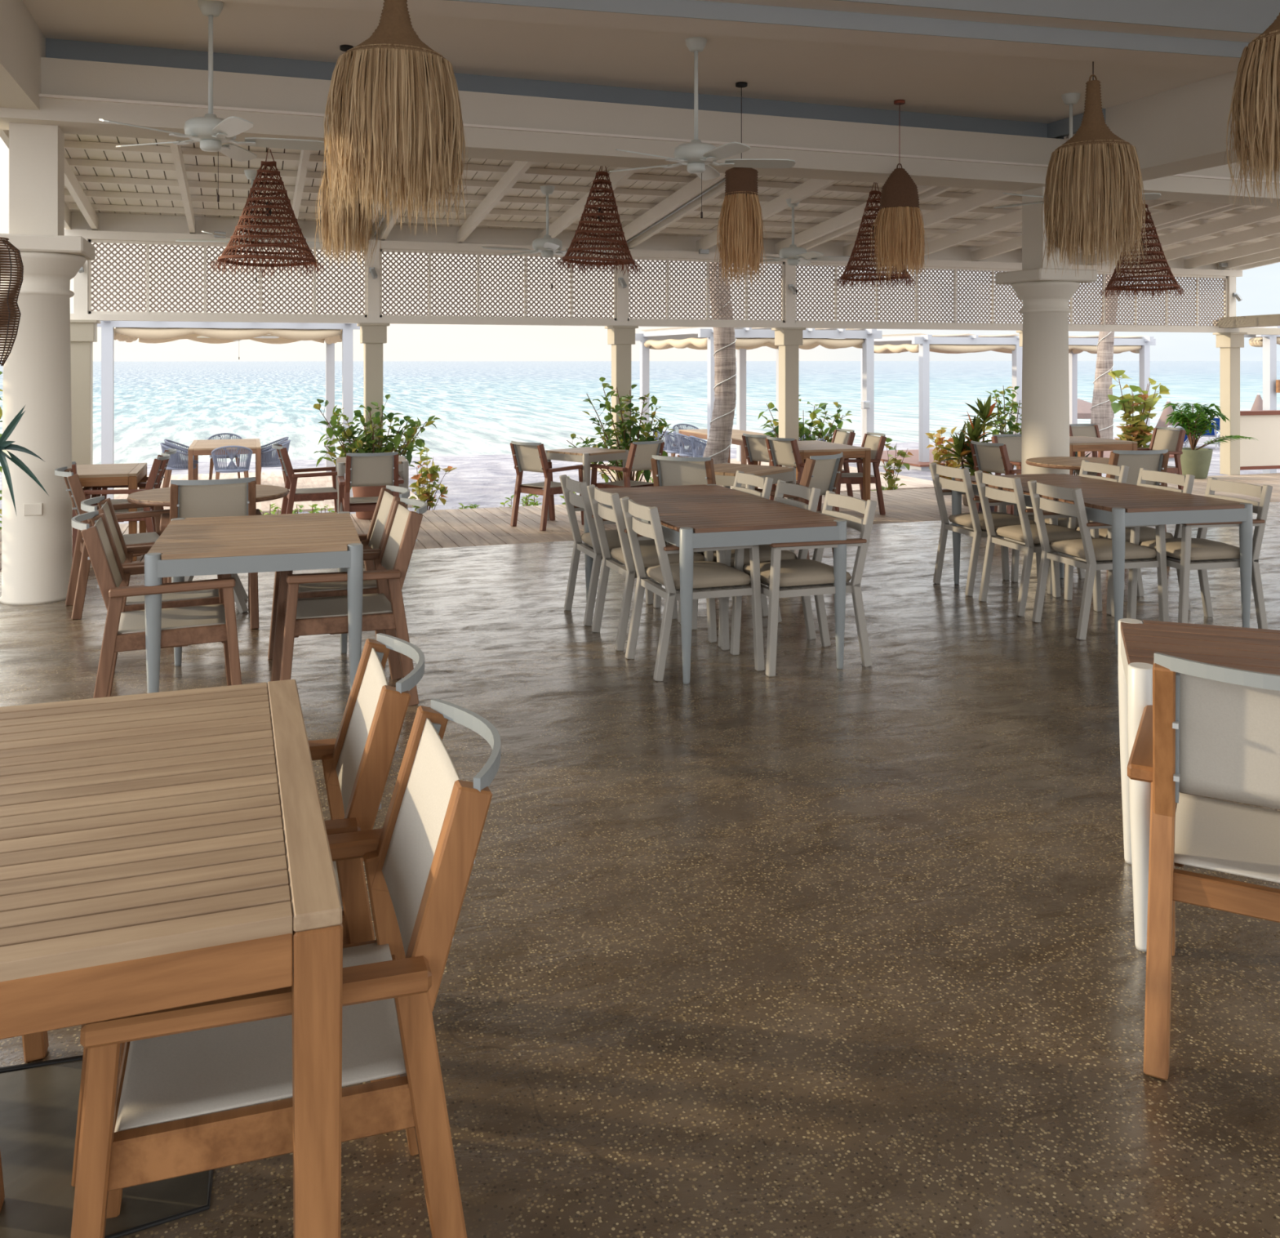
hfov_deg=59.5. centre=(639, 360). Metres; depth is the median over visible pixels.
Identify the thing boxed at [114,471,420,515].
floor
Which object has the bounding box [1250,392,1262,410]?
beach umbrella
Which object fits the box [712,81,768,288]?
pendant
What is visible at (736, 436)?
table
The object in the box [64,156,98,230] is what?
ceiling beam
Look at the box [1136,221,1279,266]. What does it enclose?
beam
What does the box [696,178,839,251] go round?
ceiling beam
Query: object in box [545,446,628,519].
square table
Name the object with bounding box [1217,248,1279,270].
beam
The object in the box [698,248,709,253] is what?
junction box
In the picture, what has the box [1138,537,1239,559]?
seat cushion
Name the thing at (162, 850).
dining table
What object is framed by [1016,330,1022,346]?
porch post
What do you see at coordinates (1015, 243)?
ceiling
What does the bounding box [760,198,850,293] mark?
ceiling fan
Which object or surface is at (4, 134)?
roof edge
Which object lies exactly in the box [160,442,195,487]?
chair
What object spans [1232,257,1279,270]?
roof edge
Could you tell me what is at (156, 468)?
sling chair
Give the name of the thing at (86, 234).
trim
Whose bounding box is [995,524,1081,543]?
seat cushion
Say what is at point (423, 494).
shrub
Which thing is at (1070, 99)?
ceiling fan
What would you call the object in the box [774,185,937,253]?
ceiling beam
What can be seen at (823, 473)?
sling chair
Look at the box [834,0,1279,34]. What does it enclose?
trim
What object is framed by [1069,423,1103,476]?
sling chair
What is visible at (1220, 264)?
junction box
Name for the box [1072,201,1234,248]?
ceiling
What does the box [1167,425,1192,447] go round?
sun lounger
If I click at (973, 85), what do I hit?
ceiling
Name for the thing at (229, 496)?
sling chair
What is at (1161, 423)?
beach umbrella
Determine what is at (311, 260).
cone pendant
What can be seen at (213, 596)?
sling chair
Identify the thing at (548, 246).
ceiling fan
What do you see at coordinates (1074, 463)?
round table
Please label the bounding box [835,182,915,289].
cone pendant
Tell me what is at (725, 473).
square table
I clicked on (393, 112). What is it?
pendant
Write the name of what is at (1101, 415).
palm tree
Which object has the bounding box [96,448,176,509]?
sling chair
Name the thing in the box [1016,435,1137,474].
table
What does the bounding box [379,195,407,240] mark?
ceiling beam
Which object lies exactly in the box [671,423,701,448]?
chair
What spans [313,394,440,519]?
potted shrub
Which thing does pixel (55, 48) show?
trim
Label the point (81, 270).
floodlight
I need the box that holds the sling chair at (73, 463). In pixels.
[71,461,92,561]
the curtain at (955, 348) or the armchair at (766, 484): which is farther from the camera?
the curtain at (955, 348)
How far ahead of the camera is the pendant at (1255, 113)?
5.27 m
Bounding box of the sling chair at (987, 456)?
[969,440,1021,514]
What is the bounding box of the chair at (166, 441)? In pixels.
[164,439,198,487]
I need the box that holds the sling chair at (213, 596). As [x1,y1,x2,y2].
[80,495,231,685]
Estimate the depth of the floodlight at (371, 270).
12.57 m
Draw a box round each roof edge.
[0,129,71,229]
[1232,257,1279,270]
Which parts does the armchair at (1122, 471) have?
leg, leg, leg, leg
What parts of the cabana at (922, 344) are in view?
post, post, roof frame, post, post, post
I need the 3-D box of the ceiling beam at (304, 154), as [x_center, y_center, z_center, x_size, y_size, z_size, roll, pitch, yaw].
[-3.157,-1.662,10.407,0.055,0.661,4.985,0,0,-19]
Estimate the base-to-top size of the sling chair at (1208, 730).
0.930 m
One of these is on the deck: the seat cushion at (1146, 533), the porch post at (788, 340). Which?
the porch post at (788, 340)
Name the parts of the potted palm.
stem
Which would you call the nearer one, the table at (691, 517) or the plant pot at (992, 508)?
the table at (691, 517)
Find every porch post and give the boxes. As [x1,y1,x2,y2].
[70,228,100,510]
[356,239,390,452]
[604,248,638,481]
[771,262,805,466]
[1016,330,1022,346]
[1213,269,1247,475]
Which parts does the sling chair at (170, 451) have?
leg, seat, post, post, rail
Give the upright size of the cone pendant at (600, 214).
1.071 m
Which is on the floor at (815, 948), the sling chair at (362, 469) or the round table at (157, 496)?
the round table at (157, 496)
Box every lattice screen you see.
[88,239,367,317]
[379,248,616,319]
[627,257,784,322]
[795,262,1022,325]
[1068,271,1227,328]
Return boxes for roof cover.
[80,135,1068,213]
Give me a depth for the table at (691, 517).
5.66 m
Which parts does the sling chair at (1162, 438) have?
armrest, post, backrest, rail, seat frame, armrest, leg, post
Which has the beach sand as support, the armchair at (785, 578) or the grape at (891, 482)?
the grape at (891, 482)
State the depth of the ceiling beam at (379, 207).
11.35 m
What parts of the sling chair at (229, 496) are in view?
armrest, leg, leg, post, rail, backrest, rail, rail, leg, post, leg, armrest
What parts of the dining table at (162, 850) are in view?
leg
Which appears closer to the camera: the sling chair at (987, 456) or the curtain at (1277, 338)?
the sling chair at (987, 456)
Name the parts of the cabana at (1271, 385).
roof frame, post, cross rail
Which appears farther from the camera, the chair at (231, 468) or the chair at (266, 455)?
the chair at (266, 455)
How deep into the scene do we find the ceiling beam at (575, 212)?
11.81 m
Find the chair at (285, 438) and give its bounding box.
[255,436,288,482]
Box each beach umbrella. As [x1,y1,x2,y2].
[1077,398,1114,418]
[1155,399,1178,427]
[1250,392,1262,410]
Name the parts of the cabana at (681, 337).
post, post, post, roof frame, post, post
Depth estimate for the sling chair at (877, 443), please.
12.46 m
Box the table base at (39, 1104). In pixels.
[0,1058,208,1237]
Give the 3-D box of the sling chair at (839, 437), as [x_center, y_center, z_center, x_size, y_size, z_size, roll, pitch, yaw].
[2.198,1.269,13.329,0.693,0.890,0.572,0,0,-15]
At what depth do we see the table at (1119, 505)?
6.34 m
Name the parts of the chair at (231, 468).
leg, seat, leg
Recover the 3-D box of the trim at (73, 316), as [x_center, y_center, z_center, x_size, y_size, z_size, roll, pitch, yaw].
[1.534,-0.458,14.302,15.834,0.065,0.128,0,0,-19]
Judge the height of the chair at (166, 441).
0.816 m
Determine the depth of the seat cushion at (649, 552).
6.21 m
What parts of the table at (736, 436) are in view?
leg, leg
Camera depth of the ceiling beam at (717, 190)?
12.09 m
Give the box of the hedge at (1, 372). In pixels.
[0,371,2,528]
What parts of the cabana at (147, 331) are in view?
post, roof frame, post, post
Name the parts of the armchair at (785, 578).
leg, leg, seat frame, armrest, arm rail, leg, leg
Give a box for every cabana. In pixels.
[97,320,359,498]
[635,326,882,475]
[854,333,1174,470]
[1244,325,1279,473]
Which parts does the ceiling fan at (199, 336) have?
blade, blade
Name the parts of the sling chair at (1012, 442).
post, leg, rail, backrest, armrest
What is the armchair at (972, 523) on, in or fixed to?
on the floor at (815, 948)
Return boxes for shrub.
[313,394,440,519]
[408,441,457,511]
[566,377,675,482]
[758,395,852,442]
[985,386,1022,475]
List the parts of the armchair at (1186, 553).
leg, leg, seat frame, leg, arm rail, armrest, leg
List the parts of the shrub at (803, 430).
stem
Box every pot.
[351,485,386,519]
[962,475,970,506]
[977,502,994,511]
[1180,447,1213,478]
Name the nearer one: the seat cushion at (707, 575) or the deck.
the seat cushion at (707, 575)
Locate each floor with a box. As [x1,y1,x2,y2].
[0,501,1279,1237]
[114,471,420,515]
[590,458,933,492]
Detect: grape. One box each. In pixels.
[880,437,913,490]
[924,426,964,479]
[1107,369,1169,448]
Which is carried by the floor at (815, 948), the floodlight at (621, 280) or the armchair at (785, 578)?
the armchair at (785, 578)
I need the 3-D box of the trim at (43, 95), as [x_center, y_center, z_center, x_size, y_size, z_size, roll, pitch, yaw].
[4.321,-1.681,9.954,18.250,0.018,0.030,0,0,-19]
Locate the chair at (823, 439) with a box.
[804,434,826,441]
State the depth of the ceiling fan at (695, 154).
7.34 m
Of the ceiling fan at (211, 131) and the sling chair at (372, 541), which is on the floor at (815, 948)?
the sling chair at (372, 541)
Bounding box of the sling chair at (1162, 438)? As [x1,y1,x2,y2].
[1137,426,1186,489]
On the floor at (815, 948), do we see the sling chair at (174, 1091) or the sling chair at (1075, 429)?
the sling chair at (174, 1091)
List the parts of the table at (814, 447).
leg, leg, leg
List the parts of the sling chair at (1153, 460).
post, backrest, rail, rail, post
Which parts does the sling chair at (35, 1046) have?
leg, leg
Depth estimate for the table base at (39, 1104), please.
2.15 m
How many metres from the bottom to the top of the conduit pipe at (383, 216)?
0.477 m
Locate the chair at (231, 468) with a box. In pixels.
[211,445,253,479]
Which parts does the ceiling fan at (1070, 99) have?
blade, blade, blade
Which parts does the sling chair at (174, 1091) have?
leg, leg, armrest, seat, seat frame, armrest, leg, post, backrest, leg, rail, post, rail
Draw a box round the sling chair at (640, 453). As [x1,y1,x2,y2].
[590,439,664,488]
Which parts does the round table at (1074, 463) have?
leg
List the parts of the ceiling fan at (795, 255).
blade, blade, blade, blade, blade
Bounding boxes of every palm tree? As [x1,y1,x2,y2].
[702,262,737,464]
[1089,275,1119,439]
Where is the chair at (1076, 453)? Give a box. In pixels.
[1073,451,1104,475]
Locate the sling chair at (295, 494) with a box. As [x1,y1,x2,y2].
[271,443,337,514]
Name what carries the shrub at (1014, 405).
on the beach sand
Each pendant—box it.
[210,147,324,279]
[314,44,381,271]
[318,0,467,235]
[555,165,641,275]
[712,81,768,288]
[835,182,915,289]
[870,99,929,283]
[1040,61,1146,279]
[1100,202,1185,300]
[1223,13,1279,207]
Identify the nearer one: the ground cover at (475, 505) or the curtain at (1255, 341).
the ground cover at (475, 505)
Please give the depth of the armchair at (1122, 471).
7.85 m
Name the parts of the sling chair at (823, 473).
armrest, leg, post, backrest, rail, leg, rail, post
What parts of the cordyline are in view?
stem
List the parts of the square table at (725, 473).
leg, leg, leg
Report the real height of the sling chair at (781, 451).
0.890 m
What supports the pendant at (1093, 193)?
hanging from the ceiling at (973, 85)
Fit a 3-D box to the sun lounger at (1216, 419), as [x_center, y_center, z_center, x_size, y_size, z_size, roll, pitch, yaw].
[15.887,1.839,30.497,0.640,0.741,1.765,0,0,36]
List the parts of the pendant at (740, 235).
cord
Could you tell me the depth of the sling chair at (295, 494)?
10.91 m
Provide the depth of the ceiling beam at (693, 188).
11.75 m
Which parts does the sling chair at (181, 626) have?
rail, post, backrest, leg, post, leg, armrest, seat frame, seat, armrest, leg, leg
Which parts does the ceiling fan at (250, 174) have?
blade, blade, blade, blade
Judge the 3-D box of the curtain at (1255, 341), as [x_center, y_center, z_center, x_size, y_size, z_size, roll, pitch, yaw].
[10.699,-0.327,19.392,0.169,0.160,0.322,0,0,-19]
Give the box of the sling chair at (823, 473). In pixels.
[744,452,844,559]
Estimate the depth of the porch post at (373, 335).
12.61 m
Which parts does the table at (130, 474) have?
leg, leg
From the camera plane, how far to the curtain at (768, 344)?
22.48 m
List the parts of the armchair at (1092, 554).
leg, armrest, arm rail, leg, armrest, seat frame, leg, arm rail, leg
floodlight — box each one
[78,266,84,272]
[368,266,377,279]
[617,277,626,288]
[788,284,795,294]
[1232,293,1242,301]
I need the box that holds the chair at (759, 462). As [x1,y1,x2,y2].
[758,430,774,466]
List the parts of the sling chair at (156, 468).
leg, leg, armrest, armrest, seat, seat frame, leg, leg, post, post, rail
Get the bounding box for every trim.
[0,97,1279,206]
[39,93,1279,183]
[45,38,1063,138]
[64,229,1242,276]
[70,313,1239,332]
[71,211,1232,270]
[208,0,1240,71]
[444,0,1249,57]
[697,0,1260,42]
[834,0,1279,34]
[1047,108,1105,138]
[1240,409,1279,470]
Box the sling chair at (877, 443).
[817,432,886,515]
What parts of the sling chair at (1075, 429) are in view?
post, leg, rail, backrest, leg, post, leg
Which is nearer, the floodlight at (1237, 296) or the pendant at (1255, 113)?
the pendant at (1255, 113)
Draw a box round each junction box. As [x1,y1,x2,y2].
[213,231,226,237]
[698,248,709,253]
[1218,262,1227,266]
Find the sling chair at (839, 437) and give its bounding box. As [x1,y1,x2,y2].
[791,428,855,497]
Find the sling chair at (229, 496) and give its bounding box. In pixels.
[160,476,262,629]
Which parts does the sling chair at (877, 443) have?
leg, leg, seat, seat frame, leg, armrest, post, backrest, rail, leg, post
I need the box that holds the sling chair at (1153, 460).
[1106,448,1169,531]
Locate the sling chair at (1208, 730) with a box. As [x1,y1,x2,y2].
[1127,652,1279,1079]
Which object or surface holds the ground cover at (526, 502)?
on the beach sand
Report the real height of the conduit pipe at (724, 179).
0.477 m
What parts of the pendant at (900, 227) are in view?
cord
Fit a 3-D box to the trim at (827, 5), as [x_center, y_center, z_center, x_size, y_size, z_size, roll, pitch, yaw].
[2.192,-2.433,7.193,16.971,0.555,2.321,0,0,-19]
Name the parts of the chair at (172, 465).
leg, leg, seat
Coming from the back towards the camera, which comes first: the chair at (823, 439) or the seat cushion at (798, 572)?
the chair at (823, 439)
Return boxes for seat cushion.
[581,528,666,550]
[610,543,704,567]
[645,560,751,589]
[700,544,797,565]
[742,558,851,586]
[948,511,1035,529]
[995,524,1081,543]
[1027,514,1089,528]
[1049,537,1156,560]
[1075,526,1173,542]
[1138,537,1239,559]
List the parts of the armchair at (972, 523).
leg, armrest, arm rail, leg, seat frame, armrest, leg, leg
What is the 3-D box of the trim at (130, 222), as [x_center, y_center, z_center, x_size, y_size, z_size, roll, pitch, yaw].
[1.508,-1.480,14.377,15.834,0.240,0.030,0,0,-19]
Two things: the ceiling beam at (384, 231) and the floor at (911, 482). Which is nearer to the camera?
the ceiling beam at (384, 231)
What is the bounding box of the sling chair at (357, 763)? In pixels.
[71,632,424,1186]
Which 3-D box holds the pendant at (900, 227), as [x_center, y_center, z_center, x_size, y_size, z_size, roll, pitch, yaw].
[2.114,-1.364,9.090,0.470,1.492,0.456,0,0,-19]
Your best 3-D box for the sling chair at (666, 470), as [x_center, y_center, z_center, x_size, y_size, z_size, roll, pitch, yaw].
[0.408,1.119,8.168,0.572,0.890,0.693,0,0,26]
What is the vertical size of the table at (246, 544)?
0.751 m
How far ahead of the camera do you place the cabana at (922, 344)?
22.72 m
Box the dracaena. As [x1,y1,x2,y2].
[0,405,48,513]
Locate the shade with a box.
[0,237,23,365]
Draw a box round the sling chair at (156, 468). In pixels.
[83,453,169,532]
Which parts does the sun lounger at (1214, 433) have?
frame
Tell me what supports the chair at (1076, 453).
on the deck
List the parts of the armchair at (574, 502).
leg, arm rail, leg, seat frame, leg, leg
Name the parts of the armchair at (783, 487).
leg, leg, leg, leg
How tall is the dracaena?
1.450 m
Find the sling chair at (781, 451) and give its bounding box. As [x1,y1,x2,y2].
[764,435,839,511]
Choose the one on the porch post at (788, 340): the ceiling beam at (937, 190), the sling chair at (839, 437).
the ceiling beam at (937, 190)
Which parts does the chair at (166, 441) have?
leg, leg, seat, leg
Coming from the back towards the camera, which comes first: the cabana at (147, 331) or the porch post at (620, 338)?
the cabana at (147, 331)
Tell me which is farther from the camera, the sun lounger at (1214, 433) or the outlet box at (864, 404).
the sun lounger at (1214, 433)
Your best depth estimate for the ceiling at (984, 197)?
12.37 m
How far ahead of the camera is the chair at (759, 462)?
20.60 m
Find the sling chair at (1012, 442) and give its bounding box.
[991,433,1021,511]
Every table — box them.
[0,679,342,1237]
[76,462,146,560]
[127,484,288,613]
[144,511,363,693]
[187,438,261,484]
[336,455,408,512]
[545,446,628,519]
[583,484,846,684]
[679,428,765,464]
[713,462,795,552]
[753,440,871,515]
[951,473,1253,644]
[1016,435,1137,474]
[1025,456,1109,475]
[1118,617,1279,951]
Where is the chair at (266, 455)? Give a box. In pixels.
[261,440,290,483]
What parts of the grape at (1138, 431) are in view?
stem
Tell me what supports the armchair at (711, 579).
on the floor at (815, 948)
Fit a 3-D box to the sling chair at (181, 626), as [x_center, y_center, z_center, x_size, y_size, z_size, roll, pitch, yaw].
[-2.113,1.119,4.927,0.693,0.890,0.572,0,0,-21]
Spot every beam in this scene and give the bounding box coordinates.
[0,0,45,110]
[40,57,1279,181]
[64,140,1279,217]
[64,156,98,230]
[64,189,1251,247]
[66,158,1271,227]
[75,174,1279,239]
[168,139,195,234]
[288,150,311,231]
[372,188,386,222]
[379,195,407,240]
[456,160,534,243]
[537,167,639,238]
[608,173,725,247]
[626,177,725,248]
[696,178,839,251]
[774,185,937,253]
[797,186,955,249]
[1068,71,1248,181]
[1213,314,1279,334]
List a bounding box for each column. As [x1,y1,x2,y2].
[0,122,95,604]
[995,186,1097,508]
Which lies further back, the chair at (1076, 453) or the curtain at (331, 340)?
the curtain at (331, 340)
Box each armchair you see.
[559,474,677,626]
[586,484,716,650]
[619,496,764,680]
[653,470,773,622]
[691,479,820,647]
[730,490,876,676]
[928,462,1045,595]
[974,470,1102,616]
[1010,459,1128,594]
[1027,480,1168,639]
[1063,467,1195,614]
[1126,476,1272,629]
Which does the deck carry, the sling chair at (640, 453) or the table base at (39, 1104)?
the sling chair at (640, 453)
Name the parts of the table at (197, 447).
leg, leg, leg, leg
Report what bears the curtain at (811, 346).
hanging from the cabana at (681, 337)
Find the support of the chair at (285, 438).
on the floor at (274, 478)
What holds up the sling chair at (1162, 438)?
on the deck
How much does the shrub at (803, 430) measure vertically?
1.568 m
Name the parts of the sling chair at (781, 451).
post, rail, leg, rail, backrest, post, leg, leg, leg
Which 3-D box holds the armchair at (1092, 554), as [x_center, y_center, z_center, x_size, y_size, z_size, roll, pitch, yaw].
[2.669,1.137,6.544,0.616,0.852,0.506,0,0,-14]
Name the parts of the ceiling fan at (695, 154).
blade, blade, pull chain, blade, blade, blade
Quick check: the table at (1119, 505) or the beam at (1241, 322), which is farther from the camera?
the beam at (1241, 322)
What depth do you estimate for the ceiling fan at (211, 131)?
6.59 m
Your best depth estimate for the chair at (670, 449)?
19.31 m
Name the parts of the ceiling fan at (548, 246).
blade, blade, blade, blade, blade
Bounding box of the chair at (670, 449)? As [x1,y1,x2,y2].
[663,430,692,457]
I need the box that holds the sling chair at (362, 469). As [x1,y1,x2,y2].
[337,451,404,511]
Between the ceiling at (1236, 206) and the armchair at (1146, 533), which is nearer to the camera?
the armchair at (1146, 533)
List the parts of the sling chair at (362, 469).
armrest, leg, leg, post, rail, seat frame, seat, backrest, rail, rail, post, leg, armrest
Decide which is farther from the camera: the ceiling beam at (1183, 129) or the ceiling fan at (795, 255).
the ceiling fan at (795, 255)
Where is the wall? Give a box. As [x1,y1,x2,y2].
[1240,414,1279,466]
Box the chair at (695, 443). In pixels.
[688,435,706,457]
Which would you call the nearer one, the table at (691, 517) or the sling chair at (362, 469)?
the table at (691, 517)
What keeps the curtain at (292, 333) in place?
hanging from the cabana at (147, 331)
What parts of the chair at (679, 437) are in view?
seat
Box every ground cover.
[263,503,334,514]
[457,502,480,508]
[499,493,541,506]
[559,475,579,504]
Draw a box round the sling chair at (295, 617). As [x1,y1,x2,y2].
[271,497,426,706]
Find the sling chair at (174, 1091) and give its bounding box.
[70,697,501,1237]
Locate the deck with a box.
[0,472,1279,572]
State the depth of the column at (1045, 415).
9.85 m
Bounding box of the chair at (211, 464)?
[208,432,242,479]
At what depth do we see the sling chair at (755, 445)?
12.67 m
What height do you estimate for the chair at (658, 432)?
0.816 m
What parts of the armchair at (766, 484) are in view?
leg, leg, leg, leg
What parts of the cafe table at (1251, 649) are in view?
leg, leg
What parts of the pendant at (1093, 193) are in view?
cord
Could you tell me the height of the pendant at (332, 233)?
1.520 m
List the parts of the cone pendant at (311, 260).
cord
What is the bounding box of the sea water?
[0,360,1279,466]
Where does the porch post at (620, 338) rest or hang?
on the deck
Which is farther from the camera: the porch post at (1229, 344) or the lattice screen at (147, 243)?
the porch post at (1229, 344)
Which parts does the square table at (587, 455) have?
leg, leg, leg, leg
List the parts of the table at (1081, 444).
leg, leg, leg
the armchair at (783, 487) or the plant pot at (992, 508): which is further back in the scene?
the plant pot at (992, 508)
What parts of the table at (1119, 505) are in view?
leg, leg, leg, leg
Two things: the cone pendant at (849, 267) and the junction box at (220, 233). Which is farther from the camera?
the junction box at (220, 233)
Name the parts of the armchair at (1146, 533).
leg, leg, leg, leg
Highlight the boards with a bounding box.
[64,133,1279,256]
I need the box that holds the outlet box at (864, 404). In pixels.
[861,400,870,408]
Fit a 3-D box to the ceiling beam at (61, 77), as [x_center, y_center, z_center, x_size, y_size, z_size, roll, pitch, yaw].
[4.245,-1.810,10.171,18.250,0.260,0.340,0,0,-19]
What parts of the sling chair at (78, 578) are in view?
rail, post, rail, leg, post, leg, seat frame, seat, armrest, armrest, leg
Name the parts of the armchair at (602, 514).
leg, arm rail, leg, seat frame, leg, leg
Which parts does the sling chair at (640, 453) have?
leg, armrest, seat frame, seat, leg, post, backrest, rail, rail, post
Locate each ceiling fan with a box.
[98,0,327,202]
[175,169,323,282]
[196,328,279,359]
[481,185,613,288]
[608,36,795,218]
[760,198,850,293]
[994,92,1160,208]
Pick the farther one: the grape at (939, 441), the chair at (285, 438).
the chair at (285, 438)
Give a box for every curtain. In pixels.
[114,328,137,342]
[115,327,341,340]
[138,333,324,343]
[324,328,342,344]
[644,337,706,349]
[649,342,777,350]
[734,337,863,348]
[799,342,862,349]
[874,343,919,353]
[874,348,1071,353]
[929,343,1141,352]
[1071,348,1139,353]
[1248,337,1262,346]
[1276,337,1279,344]
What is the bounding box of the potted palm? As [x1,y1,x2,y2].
[1160,402,1258,478]
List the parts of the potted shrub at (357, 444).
stem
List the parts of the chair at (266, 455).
seat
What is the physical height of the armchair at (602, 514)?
0.852 m
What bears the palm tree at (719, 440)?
on the beach sand
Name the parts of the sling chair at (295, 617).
leg, leg, seat frame, armrest, seat, armrest, leg, post, backrest, leg, post, rail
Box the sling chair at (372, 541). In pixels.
[267,484,409,658]
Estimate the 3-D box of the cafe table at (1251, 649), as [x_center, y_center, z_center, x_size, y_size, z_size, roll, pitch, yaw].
[1.912,1.185,3.050,1.100,0.751,0.620,0,0,21]
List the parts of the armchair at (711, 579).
leg, arm rail, leg, armrest, seat frame, arm rail, leg, leg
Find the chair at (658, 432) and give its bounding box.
[649,427,682,472]
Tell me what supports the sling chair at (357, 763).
on the floor at (815, 948)
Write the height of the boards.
0.564 m
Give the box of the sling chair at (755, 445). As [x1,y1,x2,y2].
[742,432,808,502]
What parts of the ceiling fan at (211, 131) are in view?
blade, blade, pull chain, blade, blade, blade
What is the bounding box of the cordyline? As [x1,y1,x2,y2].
[937,394,1015,506]
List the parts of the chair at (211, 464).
leg, seat, leg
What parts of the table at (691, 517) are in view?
leg, leg, leg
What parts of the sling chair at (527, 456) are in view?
leg, post, rail, rail, backrest, seat, seat frame, post, leg, leg, armrest, leg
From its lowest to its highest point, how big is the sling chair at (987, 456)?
0.890 m
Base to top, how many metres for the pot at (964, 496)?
0.340 m
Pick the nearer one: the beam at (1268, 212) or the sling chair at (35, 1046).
the sling chair at (35, 1046)
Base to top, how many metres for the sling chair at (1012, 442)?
0.890 m
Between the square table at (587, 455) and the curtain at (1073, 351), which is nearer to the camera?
the square table at (587, 455)
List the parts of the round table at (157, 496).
leg, leg, leg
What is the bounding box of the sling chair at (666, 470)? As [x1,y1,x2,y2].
[650,454,742,488]
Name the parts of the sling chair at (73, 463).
post, leg, armrest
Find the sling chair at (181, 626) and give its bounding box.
[71,510,241,697]
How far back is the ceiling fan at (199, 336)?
18.03 m
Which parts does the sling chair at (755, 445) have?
post, rail, rail, backrest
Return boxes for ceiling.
[22,0,1231,123]
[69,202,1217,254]
[843,189,1021,256]
[922,208,1022,255]
[971,199,1173,261]
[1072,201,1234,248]
[1072,204,1248,253]
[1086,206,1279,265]
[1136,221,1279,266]
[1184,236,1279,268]
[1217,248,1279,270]
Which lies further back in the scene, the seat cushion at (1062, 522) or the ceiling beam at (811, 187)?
the ceiling beam at (811, 187)
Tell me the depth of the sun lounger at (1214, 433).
27.25 m
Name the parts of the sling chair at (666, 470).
post, rail, rail, backrest, post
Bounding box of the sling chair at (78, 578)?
[54,466,169,619]
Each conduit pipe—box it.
[373,186,397,235]
[626,177,725,243]
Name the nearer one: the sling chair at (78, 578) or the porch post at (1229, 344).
the sling chair at (78, 578)
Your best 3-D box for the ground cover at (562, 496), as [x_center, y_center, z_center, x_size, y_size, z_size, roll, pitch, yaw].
[-0.845,1.703,13.634,0.350,0.620,0.425,0,0,-19]
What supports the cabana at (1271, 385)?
on the beach sand
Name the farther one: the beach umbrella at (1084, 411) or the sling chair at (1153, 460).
the beach umbrella at (1084, 411)
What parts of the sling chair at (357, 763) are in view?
leg, armrest, leg, seat, armrest, seat frame, post, backrest, leg, post, rail, rail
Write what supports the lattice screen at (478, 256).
on the trim at (73, 316)
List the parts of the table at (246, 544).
leg, leg, leg, leg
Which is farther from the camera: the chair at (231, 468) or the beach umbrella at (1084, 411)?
the beach umbrella at (1084, 411)
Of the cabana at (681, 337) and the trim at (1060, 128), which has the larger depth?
the cabana at (681, 337)
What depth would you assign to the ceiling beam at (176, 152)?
10.18 m
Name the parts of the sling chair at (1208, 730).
armrest, leg, leg, post, rail, rail, seat frame, seat, backrest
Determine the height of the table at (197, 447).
0.750 m
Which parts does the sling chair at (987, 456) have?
post, rail, leg, rail, backrest, post, leg, leg, armrest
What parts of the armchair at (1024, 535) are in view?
leg, armrest, arm rail, leg, seat frame, armrest, leg, leg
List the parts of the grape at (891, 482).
stem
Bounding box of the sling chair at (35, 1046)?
[0,1031,48,1211]
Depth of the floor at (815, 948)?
3.05 m
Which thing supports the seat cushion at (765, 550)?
on the armchair at (783, 487)
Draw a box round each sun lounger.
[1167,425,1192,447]
[1187,420,1219,448]
[1207,415,1219,441]
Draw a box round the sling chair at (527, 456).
[510,440,583,530]
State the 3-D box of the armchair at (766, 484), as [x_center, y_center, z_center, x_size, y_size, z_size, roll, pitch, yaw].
[0.451,1.137,6.973,0.616,0.852,0.506,0,0,-19]
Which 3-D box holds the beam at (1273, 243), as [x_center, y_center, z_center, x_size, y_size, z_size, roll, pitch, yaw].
[8.854,-1.662,14.625,0.055,0.661,4.985,0,0,-19]
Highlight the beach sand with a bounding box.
[0,436,1279,526]
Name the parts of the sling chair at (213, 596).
rail, post, post, backrest, leg, armrest, armrest, seat, seat frame, leg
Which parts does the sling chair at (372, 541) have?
leg, seat, seat frame, armrest, armrest, leg, post, backrest, post, rail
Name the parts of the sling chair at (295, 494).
rail, post, rail, leg, post, leg, seat frame, seat, armrest, armrest, leg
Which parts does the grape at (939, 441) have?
stem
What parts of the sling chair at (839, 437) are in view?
post, backrest, rail, leg, post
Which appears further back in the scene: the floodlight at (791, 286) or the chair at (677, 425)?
the chair at (677, 425)
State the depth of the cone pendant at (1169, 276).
12.19 m
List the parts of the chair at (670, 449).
seat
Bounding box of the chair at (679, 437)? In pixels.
[675,432,702,457]

